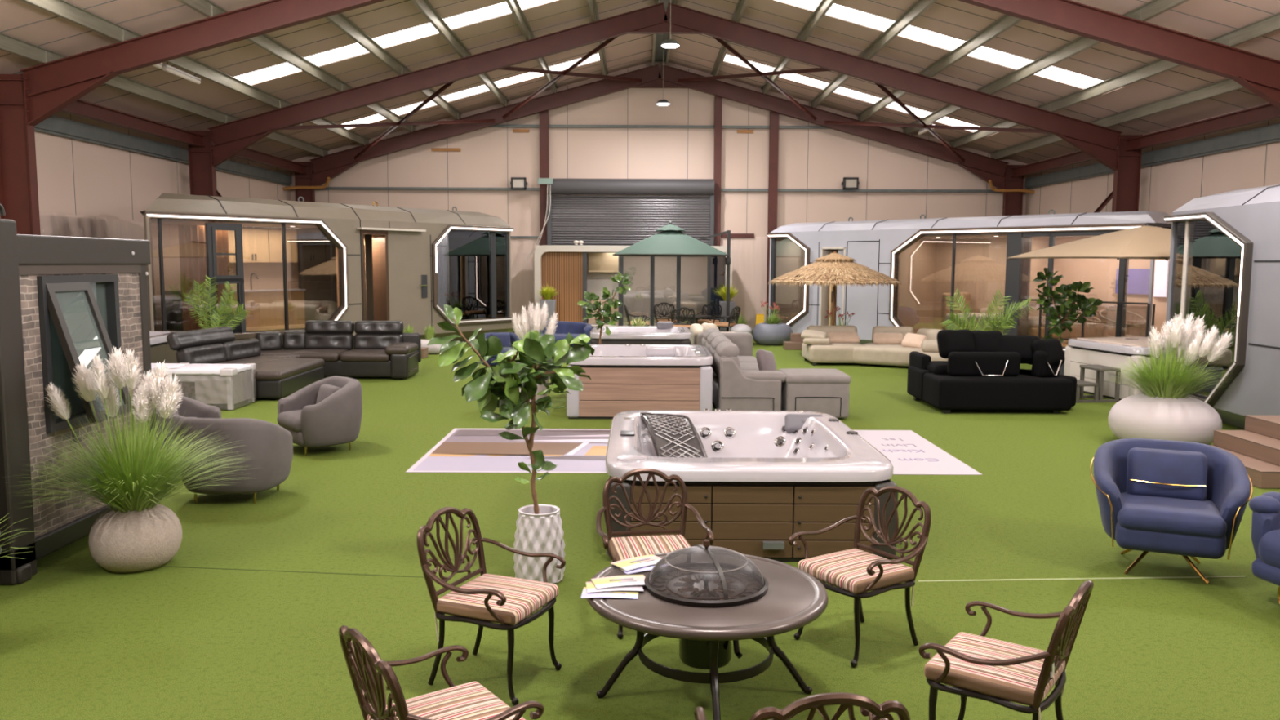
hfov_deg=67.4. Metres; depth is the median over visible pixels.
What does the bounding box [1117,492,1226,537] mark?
seat cushion
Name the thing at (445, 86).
brace
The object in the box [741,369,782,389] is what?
seat cushion
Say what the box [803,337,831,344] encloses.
cushion
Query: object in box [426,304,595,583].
tree
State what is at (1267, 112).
beam
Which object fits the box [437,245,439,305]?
curtain
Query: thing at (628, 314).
bistro chair
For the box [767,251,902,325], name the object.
parasol
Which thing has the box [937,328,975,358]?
cushion
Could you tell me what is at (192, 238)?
glass door
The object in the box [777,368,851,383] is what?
cushion
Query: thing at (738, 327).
pouf
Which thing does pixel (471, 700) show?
seat cushion
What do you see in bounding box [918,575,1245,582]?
trim
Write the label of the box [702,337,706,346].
cushion
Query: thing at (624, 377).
hot tub
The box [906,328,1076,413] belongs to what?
sofa
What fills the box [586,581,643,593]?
brochure
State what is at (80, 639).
floor
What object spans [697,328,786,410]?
sofa
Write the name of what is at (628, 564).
brochure
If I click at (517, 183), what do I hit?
floodlight
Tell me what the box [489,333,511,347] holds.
cushion
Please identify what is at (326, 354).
seat cushion
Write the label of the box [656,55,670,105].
lamp
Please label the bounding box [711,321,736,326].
seat cushion
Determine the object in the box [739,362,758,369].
seat cushion
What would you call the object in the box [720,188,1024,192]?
rail
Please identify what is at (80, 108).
beam
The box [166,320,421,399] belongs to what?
sofa
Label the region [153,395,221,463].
tub chair
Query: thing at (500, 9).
window
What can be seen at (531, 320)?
planter
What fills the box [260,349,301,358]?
seat cushion
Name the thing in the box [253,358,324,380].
cushion
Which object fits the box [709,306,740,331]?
bistro chair
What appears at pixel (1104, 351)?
hot tub
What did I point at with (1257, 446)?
wooden steps
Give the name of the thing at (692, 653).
pot
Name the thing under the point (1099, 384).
steps
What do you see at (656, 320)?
seat cushion
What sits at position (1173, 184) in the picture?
wall
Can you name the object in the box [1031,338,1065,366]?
cushion
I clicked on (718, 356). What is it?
cushion
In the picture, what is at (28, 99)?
frame
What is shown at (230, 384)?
table
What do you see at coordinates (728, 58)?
window
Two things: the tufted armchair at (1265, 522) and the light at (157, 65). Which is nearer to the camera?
the tufted armchair at (1265, 522)
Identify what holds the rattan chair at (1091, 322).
on the cabin at (931, 258)
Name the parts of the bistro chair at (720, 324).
armrest, frame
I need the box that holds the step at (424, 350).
[421,347,428,358]
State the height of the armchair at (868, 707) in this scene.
0.928 m
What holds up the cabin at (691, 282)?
on the floor
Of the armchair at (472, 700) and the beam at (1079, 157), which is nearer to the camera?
the armchair at (472, 700)
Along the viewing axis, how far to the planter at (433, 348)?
23.83 m
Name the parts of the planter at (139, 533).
plume stem, plume stem, plume stem, plume stem, plume stem, plume stem, pot, plume stem, plume stem, plume stem, plume stem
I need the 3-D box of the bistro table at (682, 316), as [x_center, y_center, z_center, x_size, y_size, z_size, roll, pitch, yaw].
[1.587,-0.915,28.051,1.000,0.760,1.000,0,6,0]
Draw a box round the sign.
[755,314,764,325]
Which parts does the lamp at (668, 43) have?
cord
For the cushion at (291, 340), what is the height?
0.405 m
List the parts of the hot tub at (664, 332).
corner panel, frame, corner panel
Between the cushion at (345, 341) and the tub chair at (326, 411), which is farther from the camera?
the cushion at (345, 341)
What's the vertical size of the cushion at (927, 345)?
0.281 m
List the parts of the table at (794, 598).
leg, lid knob, engraved lid, leg, pot handle, leg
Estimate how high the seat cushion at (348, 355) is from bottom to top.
0.210 m
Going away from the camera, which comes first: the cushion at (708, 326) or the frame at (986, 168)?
the cushion at (708, 326)
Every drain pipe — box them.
[283,177,330,190]
[988,179,1035,193]
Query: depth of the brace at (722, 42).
27.97 m
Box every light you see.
[151,62,162,68]
[161,62,200,84]
[918,123,933,134]
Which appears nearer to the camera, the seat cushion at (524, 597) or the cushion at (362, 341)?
the seat cushion at (524, 597)
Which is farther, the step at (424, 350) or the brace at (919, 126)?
the brace at (919, 126)
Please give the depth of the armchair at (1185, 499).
7.14 m
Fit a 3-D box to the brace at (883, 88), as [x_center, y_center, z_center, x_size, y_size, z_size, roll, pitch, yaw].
[8.420,-6.953,28.464,0.090,1.428,8.847,4,7,33]
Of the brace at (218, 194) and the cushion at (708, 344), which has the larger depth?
the brace at (218, 194)
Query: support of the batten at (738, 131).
attached to the wall at (482, 161)
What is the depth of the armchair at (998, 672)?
4.24 m
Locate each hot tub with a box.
[149,330,179,363]
[566,344,713,419]
[590,321,691,344]
[605,408,897,561]
[1063,337,1163,400]
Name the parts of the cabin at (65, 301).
corner post, trim, stone panel, sash pane, awning sash, fixed pane, corner post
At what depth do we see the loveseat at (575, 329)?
24.60 m
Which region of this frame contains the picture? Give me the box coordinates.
[412,429,609,471]
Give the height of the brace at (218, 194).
3.610 m
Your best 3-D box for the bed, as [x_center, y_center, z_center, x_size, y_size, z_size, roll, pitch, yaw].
[9.271,-1.151,24.871,1.300,1.120,2.600,-5,8,-41]
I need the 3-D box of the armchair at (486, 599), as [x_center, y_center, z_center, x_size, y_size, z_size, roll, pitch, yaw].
[-0.825,1.304,5.293,0.648,0.928,0.712,3,6,23]
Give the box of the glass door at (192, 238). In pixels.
[177,225,231,330]
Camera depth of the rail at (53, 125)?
21.29 m
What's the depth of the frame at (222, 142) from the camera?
24.66 m
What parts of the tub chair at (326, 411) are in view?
seat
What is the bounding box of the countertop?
[230,288,306,292]
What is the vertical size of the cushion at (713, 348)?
0.504 m
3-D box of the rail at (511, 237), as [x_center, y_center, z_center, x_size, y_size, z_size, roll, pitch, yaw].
[-7.650,-4.236,32.969,8.464,0.070,0.130,0,6,0]
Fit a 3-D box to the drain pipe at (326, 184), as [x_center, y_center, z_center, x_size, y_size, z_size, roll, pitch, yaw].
[-11.127,-5.902,32.161,1.662,0.433,0.270,1,6,7]
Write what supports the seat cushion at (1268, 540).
on the tufted armchair at (1265, 522)
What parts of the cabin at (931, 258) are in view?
door frame, door, rail post, rail post, balcony rail, rail post, rail post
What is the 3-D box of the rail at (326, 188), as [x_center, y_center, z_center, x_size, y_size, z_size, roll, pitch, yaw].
[-7.643,-5.854,32.804,8.464,0.090,0.130,0,6,0]
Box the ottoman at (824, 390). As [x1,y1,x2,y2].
[777,368,851,417]
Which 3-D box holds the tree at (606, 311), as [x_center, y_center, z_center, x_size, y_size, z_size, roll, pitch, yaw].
[-0.644,-0.546,17.534,0.997,2.133,0.433,0,6,0]
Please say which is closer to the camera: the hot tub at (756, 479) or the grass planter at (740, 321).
the hot tub at (756, 479)
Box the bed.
[939,292,1057,337]
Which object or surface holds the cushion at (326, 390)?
on the tub chair at (326, 411)
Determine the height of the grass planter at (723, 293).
1.745 m
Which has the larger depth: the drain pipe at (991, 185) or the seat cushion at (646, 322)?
the drain pipe at (991, 185)
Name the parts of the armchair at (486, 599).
leg, frame, rail, armrest, leg, seat frame, leg, armrest, leg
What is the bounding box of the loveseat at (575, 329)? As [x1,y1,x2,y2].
[512,320,592,347]
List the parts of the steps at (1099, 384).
leg, leg, floor rail, leg, leg, floor rail, leg, leg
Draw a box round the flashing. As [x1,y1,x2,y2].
[654,0,672,62]
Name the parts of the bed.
headboard, mattress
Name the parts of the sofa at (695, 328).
backrest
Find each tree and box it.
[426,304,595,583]
[577,271,631,344]
[1032,267,1102,374]
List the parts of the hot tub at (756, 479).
corner panel, control panel, filter lid, lounger panel, lounger trim, frame, rating plate, diverter knob, diverter knob, corner panel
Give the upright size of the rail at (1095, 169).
0.350 m
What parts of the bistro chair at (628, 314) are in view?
frame, armrest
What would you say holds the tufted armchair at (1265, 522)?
on the floor
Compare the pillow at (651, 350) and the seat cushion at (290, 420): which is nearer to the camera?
the seat cushion at (290, 420)
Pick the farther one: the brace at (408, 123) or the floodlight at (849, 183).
the floodlight at (849, 183)
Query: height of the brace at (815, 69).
1.129 m
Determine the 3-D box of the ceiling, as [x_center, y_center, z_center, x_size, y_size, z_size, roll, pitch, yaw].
[0.627,-6.306,11.571,25.600,3.547,42.900,0,6,0]
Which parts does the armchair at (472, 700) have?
rail, frame, armrest, armrest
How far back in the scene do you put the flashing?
30.09 m
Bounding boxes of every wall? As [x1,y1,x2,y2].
[34,111,290,222]
[289,62,1026,245]
[1025,102,1279,215]
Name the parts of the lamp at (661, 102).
cord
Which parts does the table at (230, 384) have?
fire glass, leg, panel, leg, leg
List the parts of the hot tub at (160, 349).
frame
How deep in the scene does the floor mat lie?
11.62 m
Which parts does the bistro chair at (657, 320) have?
frame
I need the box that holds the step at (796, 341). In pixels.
[782,333,803,350]
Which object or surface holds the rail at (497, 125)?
attached to the wall at (482, 161)
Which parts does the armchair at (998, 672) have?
leg, leg, armrest, seat frame, armrest, leg, rail, leg, frame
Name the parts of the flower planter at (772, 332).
pot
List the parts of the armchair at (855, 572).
leg, armrest, leg, leg, seat frame, rail, frame, armrest, leg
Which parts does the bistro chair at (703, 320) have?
frame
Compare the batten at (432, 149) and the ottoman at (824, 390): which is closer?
the ottoman at (824, 390)
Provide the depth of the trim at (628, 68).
32.80 m
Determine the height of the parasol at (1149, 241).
3.050 m
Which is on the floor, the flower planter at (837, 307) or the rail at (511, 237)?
the flower planter at (837, 307)
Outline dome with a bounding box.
[644,539,768,607]
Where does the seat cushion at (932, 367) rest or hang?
on the sofa at (981, 371)
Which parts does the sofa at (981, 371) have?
arm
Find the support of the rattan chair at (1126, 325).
on the cabin at (931, 258)
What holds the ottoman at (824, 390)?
on the floor
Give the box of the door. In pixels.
[526,177,714,259]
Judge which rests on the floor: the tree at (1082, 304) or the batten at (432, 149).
the tree at (1082, 304)
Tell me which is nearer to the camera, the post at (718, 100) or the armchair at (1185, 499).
the armchair at (1185, 499)
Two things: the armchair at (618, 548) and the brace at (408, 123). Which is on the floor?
the armchair at (618, 548)
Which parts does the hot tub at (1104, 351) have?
corner panel, lid, corner panel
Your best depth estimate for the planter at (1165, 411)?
11.98 m
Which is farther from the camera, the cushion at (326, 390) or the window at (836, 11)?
the window at (836, 11)
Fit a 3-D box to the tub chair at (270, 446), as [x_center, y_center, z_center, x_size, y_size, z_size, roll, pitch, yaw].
[-3.936,0.927,9.306,0.970,0.841,0.914,0,6,2]
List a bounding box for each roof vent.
[573,240,578,245]
[578,240,584,245]
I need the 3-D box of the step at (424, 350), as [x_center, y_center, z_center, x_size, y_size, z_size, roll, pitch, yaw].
[-5.334,-0.168,23.054,0.400,0.225,0.520,0,6,0]
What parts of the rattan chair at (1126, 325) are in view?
seat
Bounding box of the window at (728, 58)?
[724,54,977,131]
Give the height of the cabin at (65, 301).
2.696 m
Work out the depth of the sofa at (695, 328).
21.01 m
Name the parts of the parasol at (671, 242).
post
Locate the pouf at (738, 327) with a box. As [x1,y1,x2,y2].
[730,324,751,333]
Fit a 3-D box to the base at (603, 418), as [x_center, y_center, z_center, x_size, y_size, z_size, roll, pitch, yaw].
[-0.009,0.749,15.224,2.086,0.030,2.180,0,6,0]
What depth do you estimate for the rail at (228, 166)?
29.14 m
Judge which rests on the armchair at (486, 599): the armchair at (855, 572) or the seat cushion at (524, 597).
the seat cushion at (524, 597)
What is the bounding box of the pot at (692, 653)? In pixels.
[679,639,731,669]
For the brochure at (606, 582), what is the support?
on the brochure at (591, 588)
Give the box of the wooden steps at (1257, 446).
[1209,415,1279,488]
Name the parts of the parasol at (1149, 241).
arm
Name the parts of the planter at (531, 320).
pot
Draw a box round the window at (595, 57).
[342,53,599,128]
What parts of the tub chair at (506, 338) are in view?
seat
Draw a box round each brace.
[216,189,222,196]
[277,119,494,130]
[353,81,454,159]
[500,66,641,81]
[502,36,617,119]
[678,67,831,82]
[712,36,817,120]
[824,120,1051,133]
[875,83,965,163]
[1093,191,1112,213]
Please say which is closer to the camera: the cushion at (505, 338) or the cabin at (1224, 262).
the cabin at (1224, 262)
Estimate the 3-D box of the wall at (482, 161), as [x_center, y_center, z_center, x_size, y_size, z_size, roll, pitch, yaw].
[0.625,-5.622,32.975,25.200,9.120,0.150,0,6,0]
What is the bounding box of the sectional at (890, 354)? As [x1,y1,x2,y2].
[801,325,947,366]
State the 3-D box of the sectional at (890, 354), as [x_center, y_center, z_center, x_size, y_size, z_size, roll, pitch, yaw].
[5.705,-0.239,21.225,3.727,0.831,3.554,0,6,0]
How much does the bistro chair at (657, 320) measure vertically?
1.076 m
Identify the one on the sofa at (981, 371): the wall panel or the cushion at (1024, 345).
the cushion at (1024, 345)
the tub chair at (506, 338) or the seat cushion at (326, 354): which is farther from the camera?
the tub chair at (506, 338)
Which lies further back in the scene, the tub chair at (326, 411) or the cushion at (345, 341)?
the cushion at (345, 341)
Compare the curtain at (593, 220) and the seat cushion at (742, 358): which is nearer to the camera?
the seat cushion at (742, 358)
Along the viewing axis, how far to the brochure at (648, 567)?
5.31 m
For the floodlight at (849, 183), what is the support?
attached to the rail at (722, 189)
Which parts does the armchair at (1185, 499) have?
leg, leg, seat, leg, leg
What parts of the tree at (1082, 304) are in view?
pot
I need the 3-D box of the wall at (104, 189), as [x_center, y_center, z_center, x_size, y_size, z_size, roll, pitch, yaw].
[-12.067,-1.840,12.106,0.150,5.707,42.450,0,6,0]
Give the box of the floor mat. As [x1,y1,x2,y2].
[405,428,982,475]
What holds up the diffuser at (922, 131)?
attached to the light at (921, 131)
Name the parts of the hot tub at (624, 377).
corner panel, frame, corner panel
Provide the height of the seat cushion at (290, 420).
0.229 m
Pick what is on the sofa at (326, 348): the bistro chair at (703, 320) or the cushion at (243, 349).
the cushion at (243, 349)
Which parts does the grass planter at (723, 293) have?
pot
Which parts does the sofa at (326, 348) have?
seat, arm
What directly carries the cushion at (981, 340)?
on the sofa at (981, 371)
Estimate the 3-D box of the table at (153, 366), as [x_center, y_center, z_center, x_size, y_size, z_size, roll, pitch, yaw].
[-7.867,0.399,15.245,1.050,0.635,0.925,0,6,0]
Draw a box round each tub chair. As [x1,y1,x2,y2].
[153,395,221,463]
[175,417,293,504]
[276,376,362,456]
[479,332,520,368]
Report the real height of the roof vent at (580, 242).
0.160 m
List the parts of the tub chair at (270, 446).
leg, leg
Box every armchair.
[338,625,544,719]
[417,506,565,705]
[595,467,714,639]
[693,692,910,719]
[788,485,930,667]
[918,580,1093,719]
[1089,438,1253,584]
[1248,491,1279,604]
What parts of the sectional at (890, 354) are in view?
backrest, backrest, backrest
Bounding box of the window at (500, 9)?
[233,0,555,84]
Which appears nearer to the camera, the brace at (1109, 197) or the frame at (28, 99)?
the frame at (28, 99)
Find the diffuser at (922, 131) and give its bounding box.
[918,128,933,134]
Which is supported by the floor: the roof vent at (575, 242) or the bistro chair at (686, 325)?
the bistro chair at (686, 325)
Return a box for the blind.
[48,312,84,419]
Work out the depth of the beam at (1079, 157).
29.25 m
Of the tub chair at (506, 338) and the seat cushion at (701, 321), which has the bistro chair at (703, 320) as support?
the seat cushion at (701, 321)
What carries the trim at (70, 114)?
attached to the wall at (104, 189)
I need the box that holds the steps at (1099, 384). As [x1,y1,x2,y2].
[1075,364,1120,403]
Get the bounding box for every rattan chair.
[1060,311,1101,342]
[1098,308,1146,337]
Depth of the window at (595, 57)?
29.74 m
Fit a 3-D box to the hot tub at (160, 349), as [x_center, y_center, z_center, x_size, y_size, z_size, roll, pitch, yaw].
[-9.820,-0.003,17.795,2.100,0.920,2.200,0,6,-5]
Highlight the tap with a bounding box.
[249,272,258,289]
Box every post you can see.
[539,110,549,245]
[713,95,722,245]
[765,111,778,322]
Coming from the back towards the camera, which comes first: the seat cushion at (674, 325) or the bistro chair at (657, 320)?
the bistro chair at (657, 320)
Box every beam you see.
[59,98,204,146]
[232,147,307,173]
[1010,151,1095,177]
[1124,102,1279,151]
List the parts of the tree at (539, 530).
pot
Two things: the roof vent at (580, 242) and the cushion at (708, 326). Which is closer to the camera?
the cushion at (708, 326)
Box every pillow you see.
[645,345,675,356]
[656,321,673,328]
[785,413,823,432]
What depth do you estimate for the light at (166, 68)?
19.54 m
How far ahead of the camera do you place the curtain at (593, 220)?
32.51 m
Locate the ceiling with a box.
[0,0,1279,164]
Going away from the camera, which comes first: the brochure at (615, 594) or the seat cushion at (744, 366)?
the brochure at (615, 594)
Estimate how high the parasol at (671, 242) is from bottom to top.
3.492 m
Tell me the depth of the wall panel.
33.10 m
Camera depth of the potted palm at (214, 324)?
19.19 m
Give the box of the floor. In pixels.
[0,328,1279,719]
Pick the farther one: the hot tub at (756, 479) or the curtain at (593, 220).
the curtain at (593, 220)
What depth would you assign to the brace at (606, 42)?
28.01 m
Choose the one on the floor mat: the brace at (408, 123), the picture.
the picture
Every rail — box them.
[34,115,184,162]
[182,148,291,186]
[315,186,539,191]
[488,124,831,128]
[510,235,540,238]
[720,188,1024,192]
[720,233,754,237]
[1025,152,1145,189]
[1142,123,1279,166]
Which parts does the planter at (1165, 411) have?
pot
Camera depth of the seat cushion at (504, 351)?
20.15 m
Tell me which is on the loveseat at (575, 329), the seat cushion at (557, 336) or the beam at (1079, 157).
the seat cushion at (557, 336)
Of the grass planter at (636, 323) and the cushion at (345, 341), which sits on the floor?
the grass planter at (636, 323)
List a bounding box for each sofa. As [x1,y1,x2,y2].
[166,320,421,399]
[689,322,733,345]
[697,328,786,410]
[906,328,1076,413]
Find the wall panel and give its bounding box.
[510,235,767,329]
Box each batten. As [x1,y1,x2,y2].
[431,148,460,151]
[512,128,528,132]
[737,129,753,133]
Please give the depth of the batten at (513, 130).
32.62 m
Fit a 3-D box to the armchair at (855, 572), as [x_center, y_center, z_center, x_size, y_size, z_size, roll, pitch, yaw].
[1.342,1.261,5.808,0.648,0.928,0.712,-3,7,-33]
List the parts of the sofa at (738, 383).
seat, arm, arm panel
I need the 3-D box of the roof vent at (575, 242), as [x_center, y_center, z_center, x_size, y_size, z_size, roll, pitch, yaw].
[-2.032,-3.724,30.581,0.200,0.160,0.200,0,6,0]
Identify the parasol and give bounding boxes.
[613,221,730,331]
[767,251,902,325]
[1007,222,1171,261]
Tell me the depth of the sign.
28.39 m
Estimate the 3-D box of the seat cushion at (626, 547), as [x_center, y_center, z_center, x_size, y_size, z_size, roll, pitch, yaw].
[0.081,1.225,6.126,0.510,0.099,0.510,-1,6,-9]
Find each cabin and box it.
[0,204,154,585]
[139,193,514,350]
[533,244,732,329]
[766,210,1171,350]
[1163,184,1279,428]
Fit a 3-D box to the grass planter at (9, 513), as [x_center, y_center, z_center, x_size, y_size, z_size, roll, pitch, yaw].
[-3.996,1.187,5.486,1.090,1.094,0.882,0,6,0]
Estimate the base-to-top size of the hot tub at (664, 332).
1.042 m
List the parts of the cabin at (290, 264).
glass, casement frame, open sash, dark pane, open door, door frame, door lock plate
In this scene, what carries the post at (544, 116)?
on the floor
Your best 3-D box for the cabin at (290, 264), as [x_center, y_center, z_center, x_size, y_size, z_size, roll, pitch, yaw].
[-7.670,-2.066,24.280,2.380,3.732,10.540,5,7,37]
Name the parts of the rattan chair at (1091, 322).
seat, leg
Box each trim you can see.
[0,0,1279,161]
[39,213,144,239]
[70,114,1269,219]
[160,565,424,577]
[328,68,988,233]
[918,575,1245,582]
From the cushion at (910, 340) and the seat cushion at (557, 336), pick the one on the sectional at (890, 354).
the cushion at (910, 340)
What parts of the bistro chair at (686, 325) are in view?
rail, frame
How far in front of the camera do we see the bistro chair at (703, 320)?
29.07 m
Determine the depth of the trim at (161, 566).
7.13 m
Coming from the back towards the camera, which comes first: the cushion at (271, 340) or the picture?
the cushion at (271, 340)
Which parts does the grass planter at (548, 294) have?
pot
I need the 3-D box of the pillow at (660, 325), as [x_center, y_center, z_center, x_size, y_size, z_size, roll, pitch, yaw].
[0.537,-0.741,20.540,0.360,0.160,0.140,0,6,0]
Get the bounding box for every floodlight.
[510,177,527,189]
[841,177,858,189]
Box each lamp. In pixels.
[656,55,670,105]
[661,0,679,48]
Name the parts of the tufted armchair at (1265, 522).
seat, leg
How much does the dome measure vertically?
0.245 m
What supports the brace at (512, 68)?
attached to the frame at (222, 142)
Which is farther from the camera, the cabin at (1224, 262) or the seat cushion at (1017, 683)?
the cabin at (1224, 262)
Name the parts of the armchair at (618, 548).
armrest, leg, frame, rail, armrest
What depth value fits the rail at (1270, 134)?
21.75 m
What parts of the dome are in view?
dome knob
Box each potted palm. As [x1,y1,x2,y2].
[182,275,250,328]
[941,288,1034,334]
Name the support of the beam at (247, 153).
attached to the frame at (222, 142)
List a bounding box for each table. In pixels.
[151,362,189,397]
[164,363,255,409]
[586,551,828,719]
[677,315,711,323]
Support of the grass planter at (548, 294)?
on the floor
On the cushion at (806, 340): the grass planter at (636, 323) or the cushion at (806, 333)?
the cushion at (806, 333)
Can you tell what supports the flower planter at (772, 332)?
on the floor
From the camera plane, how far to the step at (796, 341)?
25.53 m
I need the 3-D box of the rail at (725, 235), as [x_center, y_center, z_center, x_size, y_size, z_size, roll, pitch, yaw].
[3.351,-4.270,32.961,1.135,0.140,0.130,0,6,0]
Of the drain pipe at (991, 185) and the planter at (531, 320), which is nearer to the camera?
the planter at (531, 320)
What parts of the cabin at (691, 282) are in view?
fluted panel, door frame, dark pane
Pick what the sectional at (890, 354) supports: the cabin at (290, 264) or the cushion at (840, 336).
the cushion at (840, 336)
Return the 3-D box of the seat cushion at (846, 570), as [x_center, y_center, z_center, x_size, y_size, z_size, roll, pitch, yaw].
[1.299,1.265,5.781,0.510,0.099,0.510,-3,7,-33]
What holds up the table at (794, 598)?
on the floor
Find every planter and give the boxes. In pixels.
[0,512,41,559]
[1,346,255,573]
[403,324,441,354]
[503,300,558,404]
[537,283,561,320]
[628,315,648,326]
[715,284,740,331]
[735,315,748,324]
[751,301,792,345]
[824,306,854,325]
[1104,311,1231,444]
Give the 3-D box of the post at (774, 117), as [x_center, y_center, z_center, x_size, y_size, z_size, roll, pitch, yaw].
[4.522,-4.712,32.775,0.300,7.384,0.140,0,6,0]
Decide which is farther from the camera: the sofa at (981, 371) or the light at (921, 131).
the light at (921, 131)
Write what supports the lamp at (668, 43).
hanging from the flashing
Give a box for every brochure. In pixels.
[580,586,638,599]
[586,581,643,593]
[591,574,651,589]
[610,554,668,571]
[616,563,668,573]
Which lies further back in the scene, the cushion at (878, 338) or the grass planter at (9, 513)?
the cushion at (878, 338)
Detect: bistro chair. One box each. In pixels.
[623,304,649,326]
[652,302,680,323]
[667,306,697,328]
[693,302,721,324]
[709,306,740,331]
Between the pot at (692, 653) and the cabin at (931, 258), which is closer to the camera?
the pot at (692, 653)
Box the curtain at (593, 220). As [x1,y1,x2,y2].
[551,195,710,245]
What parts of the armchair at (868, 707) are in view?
armrest, armrest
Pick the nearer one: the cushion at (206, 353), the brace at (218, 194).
the cushion at (206, 353)
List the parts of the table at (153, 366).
panel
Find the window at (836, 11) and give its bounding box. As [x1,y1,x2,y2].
[777,0,1102,88]
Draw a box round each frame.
[0,0,1279,235]
[187,2,1142,212]
[294,64,1023,215]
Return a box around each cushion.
[176,343,226,364]
[213,355,296,364]
[221,337,261,360]
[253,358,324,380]
[254,331,282,351]
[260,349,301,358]
[276,409,301,432]
[282,331,306,349]
[292,348,349,361]
[304,333,354,350]
[315,383,341,404]
[339,349,390,362]
[354,333,403,349]
[366,681,525,719]
[436,573,558,625]
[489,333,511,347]
[491,346,516,358]
[538,333,581,347]
[608,534,690,561]
[627,320,649,324]
[655,319,677,323]
[673,324,691,327]
[693,319,719,323]
[702,323,719,332]
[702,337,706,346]
[705,341,712,368]
[709,346,717,375]
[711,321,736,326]
[714,351,741,376]
[737,355,756,362]
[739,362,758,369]
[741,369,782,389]
[755,349,777,370]
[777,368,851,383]
[798,548,914,594]
[800,329,827,338]
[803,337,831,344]
[826,331,860,343]
[872,333,904,344]
[901,333,927,348]
[920,339,938,352]
[924,631,1065,706]
[925,360,948,374]
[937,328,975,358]
[971,330,1002,351]
[997,334,1039,364]
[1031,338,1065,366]
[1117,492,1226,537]
[1126,447,1207,501]
[1257,529,1279,568]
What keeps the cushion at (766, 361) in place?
on the sofa at (738, 383)

